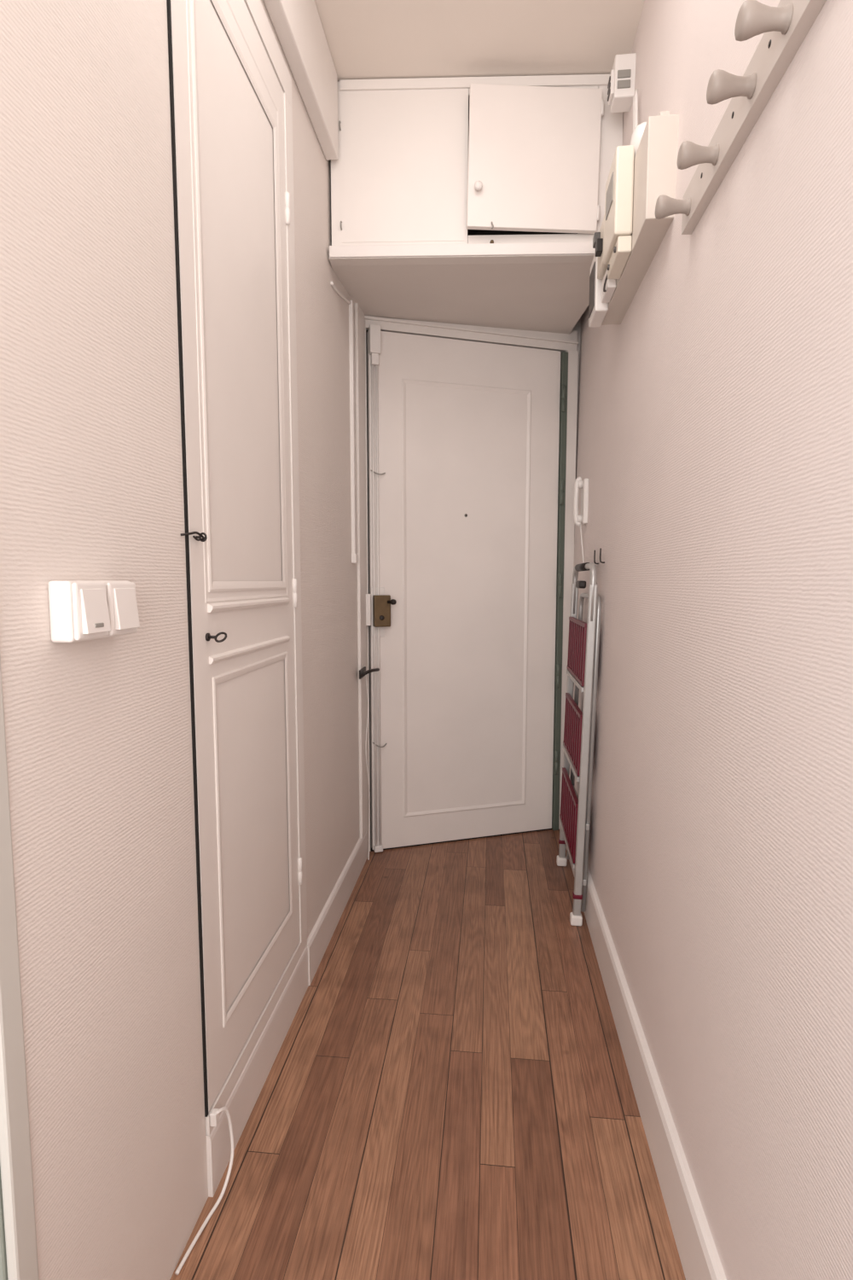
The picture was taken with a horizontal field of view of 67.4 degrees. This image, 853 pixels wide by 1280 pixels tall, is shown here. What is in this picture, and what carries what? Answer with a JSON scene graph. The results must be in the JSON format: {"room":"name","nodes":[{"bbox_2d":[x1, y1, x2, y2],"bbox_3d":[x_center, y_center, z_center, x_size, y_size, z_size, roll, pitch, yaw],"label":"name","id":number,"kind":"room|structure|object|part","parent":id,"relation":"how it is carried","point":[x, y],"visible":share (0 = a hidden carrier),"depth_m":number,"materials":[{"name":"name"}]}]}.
{"room":"entrance hallway","nodes":[
{"label":"entrance hallway","id":0,"kind":"room"},
{"bbox_2d":[0,0,360,1279],"bbox_3d":[-0.380,-0.323,1.589,0.118,2.490,1.970,1,5,6],"label":"wall","id":1,"kind":"structure","parent":0,"point":[98,732],"depth_m":0.82,"materials":[{"name":"paint"}]},
{"bbox_2d":[0,1165,7,1279],"bbox_3d":[-0.586,-0.232,0.603,0.309,2.490,0.037,1,5,6],"label":"trim","id":2,"kind":"structure","parent":1,"relation":"attached to","point":[3,1270],"depth_m":0.65,"materials":[{"name":"paint"}]},
{"bbox_2d":[0,655,39,1279],"bbox_3d":[-0.425,-0.231,0.591,0.012,2.490,0.031,1,5,6],"label":"trim","id":3,"kind":"structure","parent":1,"relation":"attached to","point":[15,1153],"depth_m":0.65,"materials":[{"name":"paint"}]},
{"bbox_2d":[47,580,139,642],"bbox_3d":[-0.388,-0.036,0.758,0.039,0.068,0.124,1,5,6],"label":"light switch","id":4,"kind":"object","parent":1,"relation":"attached to","point":[80,610],"visible":1,"depth_m":0.72,"materials":[{"name":"white plastic"}]},
{"bbox_3d":[-0.382,-0.033,0.727,0.006,0.064,0.058,1,5,6],"label":"switch frame","id":5,"kind":"part","parent":4,"relation":"part of","materials":[{"name":"white plastic"}]},
{"bbox_3d":[-0.375,-0.039,0.789,0.006,0.064,0.058,1,5,6],"label":"switch frame","id":6,"kind":"part","parent":4,"relation":"part of","materials":[{"name":"white plastic"}]},
{"bbox_2d":[263,0,338,160],"bbox_3d":[-0.375,-1.382,0.771,0.037,0.226,2.105,1,5,6],"label":"trim","id":7,"kind":"structure","parent":1,"relation":"attached to","point":[297,24],"depth_m":1.56,"materials":[{"name":"white paint"}]},
{"bbox_2d":[306,827,368,985],"bbox_3d":[-0.273,0.822,2.106,0.012,0.115,0.834,1,5,6],"label":"baseboard","id":8,"kind":"structure","parent":1,"relation":"attached to","point":[319,938],"depth_m":1.97,"materials":[{"name":"paint"}]},
{"bbox_2d":[330,281,358,563],"bbox_3d":[-0.264,-0.688,2.062,0.020,0.870,0.278,1,5,6],"label":"cable trunking","id":9,"kind":"object","parent":1,"relation":"attached to","point":[354,555],"visible":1,"depth_m":2.17,"materials":[{"name":"white plastic"}]},
{"bbox_2d":[354,302,368,838],"bbox_3d":[-0.238,-0.229,2.358,0.012,1.940,0.125,1,5,6],"label":"trim","id":10,"kind":"structure","parent":1,"relation":"attached to","point":[358,313],"depth_m":2.33,"materials":[{"name":"white paint"}]},
{"bbox_2d":[359,666,379,679],"bbox_3d":[-0.207,0.119,2.335,0.062,0.034,0.123,1,5,6],"label":"security latch","id":11,"kind":"object","parent":1,"relation":"attached to","point":[363,672],"visible":1,"depth_m":2.30,"materials":[{"name":"black metal"}]},
{"bbox_3d":[-0.234,0.120,2.337,0.007,0.032,0.100,1,5,6],"label":"latch plate","id":12,"kind":"part","parent":11,"relation":"part of","materials":[{"name":"black metal"}]},
{"bbox_2d":[365,674,370,860],"bbox_3d":[-0.221,0.482,2.415,0.013,0.727,0.055,1,5,6],"label":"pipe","id":13,"kind":"object","parent":11,"relation":"hanging from","point":[365,675],"visible":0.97,"depth_m":2.40,"materials":[{"name":"white plastic"}]},
{"bbox_2d":[170,829,686,1279],"bbox_3d":[-0.203,1.000,1.072,3.000,0.050,4.300,1,5,6],"label":"floor","id":14,"kind":"structure","parent":0,"point":[449,1094],"depth_m":1.30,"materials":[{"name":"brown wood"}]},
{"bbox_2d":[174,1106,234,1274],"bbox_3d":[-0.373,0.896,1.065,0.026,0.156,0.170,1,5,14],"label":"power cable","id":15,"kind":"object","parent":14,"relation":"on","point":[214,1115],"visible":1,"depth_m":1.10,"materials":[{"name":"white plastic"}]},
{"bbox_2d":[166,0,308,1197],"bbox_3d":[-0.590,-0.170,1.320,0.556,2.235,0.606,1,5,6],"label":"closet door","id":16,"kind":"structure","parent":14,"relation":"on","point":[230,79],"depth_m":1.23,"materials":[{"name":"white paint"}]},
{"bbox_3d":[-0.348,-0.614,1.241,0.001,1.067,0.437,1,5,6],"label":"panel moulding","id":17,"kind":"part","parent":16,"relation":"part of","materials":[{"name":"white paint"}]},
{"bbox_3d":[-0.348,-0.602,1.241,0.003,1.008,0.407,1,5,6],"label":"panel moulding","id":18,"kind":"part","parent":16,"relation":"part of","materials":[{"name":"white paint"}]},
{"bbox_3d":[-0.345,-0.073,1.290,0.010,0.016,0.420,1,5,6],"label":"rail moulding","id":19,"kind":"part","parent":16,"relation":"part of","materials":[{"name":"white paint"}]},
{"bbox_3d":[-0.346,0.015,1.299,0.008,0.014,0.420,1,5,6],"label":"rail moulding","id":20,"kind":"part","parent":16,"relation":"part of","materials":[{"name":"white paint"}]},
{"bbox_3d":[-0.348,0.366,1.333,0.003,0.643,0.403,1,5,6],"label":"panel moulding","id":21,"kind":"part","parent":16,"relation":"part of","materials":[{"name":"white paint"}]},
{"bbox_3d":[-0.394,-0.227,1.304,0.100,2.119,0.587,1,5,6],"label":"frame","id":22,"kind":"part","parent":16,"relation":"part of","materials":[{"name":"white paint"}]},
{"bbox_2d":[556,562,601,925],"bbox_3d":[0.509,0.309,2.157,0.051,1.128,0.452,2,5,6],"label":"step ladder","id":23,"kind":"object","parent":14,"relation":"on","point":[584,639],"visible":1,"depth_m":1.99,"materials":[{"name":"metal"}]},
{"bbox_3d":[0.525,0.308,2.367,0.024,1.030,0.018,2,5,6],"label":"rail","id":24,"kind":"part","parent":23,"relation":"part of","materials":[{"name":"metal"}]},
{"bbox_3d":[0.526,0.341,2.159,0.016,0.993,0.396,2,5,6],"label":"frame","id":25,"kind":"part","parent":23,"relation":"part of","materials":[{"name":"metal"}]},
{"bbox_3d":[0.483,0.346,1.951,0.024,1.030,0.018,2,5,6],"label":"rail","id":26,"kind":"part","parent":23,"relation":"part of","materials":[{"name":"metal"}]},
{"bbox_2d":[314,0,645,131],"bbox_3d":[-0.203,-1.534,0.837,3.000,0.060,4.300,1,5,6],"label":"ceiling","id":27,"kind":"structure","parent":0,"point":[367,39],"depth_m":1.68,"materials":[{"name":"paint"}]},
{"bbox_2d":[572,232,581,449],"bbox_3d":[0.205,-0.421,2.641,1.080,2.490,0.098,-2,6,-17],"label":"wall","id":28,"kind":"structure","parent":0,"point":[578,327],"depth_m":2.64,"materials":[{"name":"white paint"}]},
{"bbox_2d":[366,330,560,849],"bbox_3d":[0.160,-0.166,2.571,0.788,1.984,0.040,-2,6,-17],"label":"door","id":29,"kind":"structure","parent":28,"relation":"in","point":[469,431],"depth_m":2.55,"materials":[{"name":"paint"}]},
{"bbox_2d":[366,323,396,852],"bbox_3d":[-0.185,-0.156,2.416,0.134,1.996,0.075,-2,6,-16],"label":"door lock","id":30,"kind":"object","parent":29,"relation":"attached to","point":[378,605],"visible":0.98,"depth_m":2.42,"materials":[{"name":"white metal"}]},
{"bbox_3d":[-0.199,-0.106,2.443,0.009,1.860,0.009,-2,6,-17],"label":"rod","id":31,"kind":"part","parent":30,"relation":"part of","materials":[{"name":"white plastic"}]},
{"bbox_3d":[-0.186,-0.107,2.454,0.054,0.190,0.005,-2,6,-17],"label":"plate","id":32,"kind":"part","parent":30,"relation":"part of","materials":[{"name":"white plastic"}]},
{"bbox_3d":[-0.184,-0.106,2.448,0.009,1.860,0.009,-2,6,-17],"label":"rod","id":33,"kind":"part","parent":30,"relation":"part of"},
{"bbox_3d":[-0.131,-0.143,2.413,0.037,0.022,0.022,4,7,38],"label":"lock knob","id":34,"kind":"part","parent":30,"relation":"part of","materials":[{"name":"black metal"}]},
{"bbox_3d":[0.164,-0.143,2.556,0.533,1.697,0.005,-2,6,-17],"label":"panel moulding","id":35,"kind":"part","parent":29,"relation":"part of","materials":[{"name":"white wood"}]},
{"bbox_2d":[366,330,561,851],"bbox_3d":[0.162,-0.169,2.579,0.812,2.000,0.037,-2,6,-17],"label":"trim","id":36,"kind":"structure","parent":28,"relation":"attached to","point":[371,849],"depth_m":2.52,"materials":[{"name":"white wood"}]},
{"bbox_2d":[364,315,578,851],"bbox_3d":[0.185,-0.209,2.578,0.886,2.080,0.044,-2,6,-17],"label":"trim","id":37,"kind":"structure","parent":28,"relation":"attached to","point":[545,340],"depth_m":2.58,"materials":[{"name":"white paint"}]},
{"bbox_2d":[569,0,852,1279],"bbox_3d":[0.529,-0.258,0.881,0.229,2.490,4.300,1,5,6],"label":"wall","id":38,"kind":"structure","parent":0,"point":[714,450],"depth_m":0.86,"materials":[{"name":"white paint"}]},
{"bbox_2d":[329,74,623,334],"bbox_3d":[0.151,-1.389,2.300,0.838,0.491,1.066,0,5,2],"label":"upper cabinet","id":39,"kind":"object","parent":38,"relation":"attached to","point":[435,219],"visible":0.94,"depth_m":1.83,"materials":[{"name":"white paint"}]},
{"bbox_3d":[-0.068,-1.352,1.840,0.358,0.393,0.002,0,5,1],"label":"panel","id":40,"kind":"part","parent":39,"relation":"part of","materials":[{"name":"white wood"}]},
{"bbox_2d":[329,254,594,334],"bbox_3d":[0.151,-1.211,2.339,0.838,0.130,1.022,0,5,2],"label":"shelf","id":41,"kind":"object","parent":39,"relation":"attached to","point":[541,293],"depth_m":2.07,"materials":[{"name":"paint"}]},
{"bbox_3d":[0.141,-1.364,1.841,0.833,0.456,0.026,0,5,2],"label":"frame","id":42,"kind":"part","parent":39,"relation":"part of","materials":[{"name":"white paint"}]},
{"bbox_3d":[0.144,-1.267,1.788,0.024,0.024,0.023,1,5,-2],"label":"knob","id":43,"kind":"part","parent":39,"relation":"part of","materials":[{"name":"paint"}]},
{"bbox_3d":[0.302,-1.354,1.805,0.370,0.376,0.018,1,5,-2],"label":"door","id":44,"kind":"part","parent":39,"relation":"part of","materials":[{"name":"paint"}]},
{"bbox_2d":[552,351,568,830],"bbox_3d":[0.552,-0.171,2.678,0.029,1.985,0.059,-2,6,-17],"label":"door frame","id":45,"kind":"structure","parent":38,"relation":"attached to","point":[564,356],"depth_m":2.66,"materials":[{"name":"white wood"}]},
{"bbox_2d":[573,476,589,563],"bbox_3d":[0.562,-0.430,2.346,0.049,0.334,0.080,1,5,6],"label":"handset","id":46,"kind":"object","parent":38,"relation":"attached to","point":[582,519],"visible":0.94,"depth_m":2.33,"materials":[{"name":"white plastic"}]},
{"bbox_3d":[0.574,-0.344,2.357,0.021,0.162,0.015,1,5,6],"label":"cord","id":47,"kind":"part","parent":46,"relation":"part of","materials":[{"name":"white plastic"}]},
{"bbox_2d":[593,550,599,564],"bbox_3d":[0.543,-0.264,2.040,0.019,0.045,0.004,1,5,6],"label":"wall hook","id":48,"kind":"object","parent":38,"relation":"attached to","point":[595,550],"visible":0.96,"depth_m":2.04,"materials":[{"name":"black metal"}]},
{"bbox_2d":[599,548,605,563],"bbox_3d":[0.532,-0.254,1.931,0.019,0.045,0.004,1,5,6],"label":"wall hook","id":49,"kind":"object","parent":38,"relation":"attached to","point":[601,561],"visible":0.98,"depth_m":1.93,"materials":[{"name":"black metal"}]},
{"bbox_2d":[607,52,636,112],"bbox_3d":[0.517,-1.476,1.696,0.067,0.105,0.064,1,5,6],"label":"junction box","id":50,"kind":"object","parent":38,"relation":"attached to","point":[621,82],"visible":0.98,"depth_m":1.67,"materials":[{"name":"white plastic"}]},
{"bbox_2d":[588,88,679,327],"bbox_3d":[0.465,-1.099,1.501,0.108,0.511,0.530,1,5,6],"label":"electrical panel","id":51,"kind":"object","parent":38,"relation":"attached to","point":[630,236],"visible":0.98,"depth_m":1.37,"materials":[{"name":"paint"}]},
{"bbox_2d":[593,232,600,248],"bbox_3d":[0.428,-1.006,1.609,0.015,0.025,0.030,1,5,6],"label":"switch","id":52,"kind":"object","parent":51,"relation":"attached to","point":[597,235],"depth_m":1.60,"materials":[{"name":"white plastic"}]},
{"bbox_2d":[595,238,603,256],"bbox_3d":[0.424,-0.964,1.573,0.015,0.030,0.030,1,5,6],"label":"switch","id":53,"kind":"object","parent":51,"relation":"attached to","point":[599,242],"depth_m":1.56,"materials":[{"name":"black plastic"}]},
{"bbox_2d":[565,846,727,1279],"bbox_3d":[0.392,0.929,0.834,0.016,0.135,3.760,1,5,6],"label":"baseboard","id":54,"kind":"structure","parent":38,"relation":"attached to","point":[700,1259],"depth_m":1.17,"materials":[{"name":"paint"}]},
{"bbox_2d":[655,0,826,234],"bbox_3d":[0.399,-0.722,0.766,0.075,0.070,0.752,1,5,6],"label":"coat rack","id":55,"kind":"object","parent":38,"relation":"attached to","point":[785,26],"visible":1,"depth_m":0.83,"materials":[{"name":"paint"}]}
]}

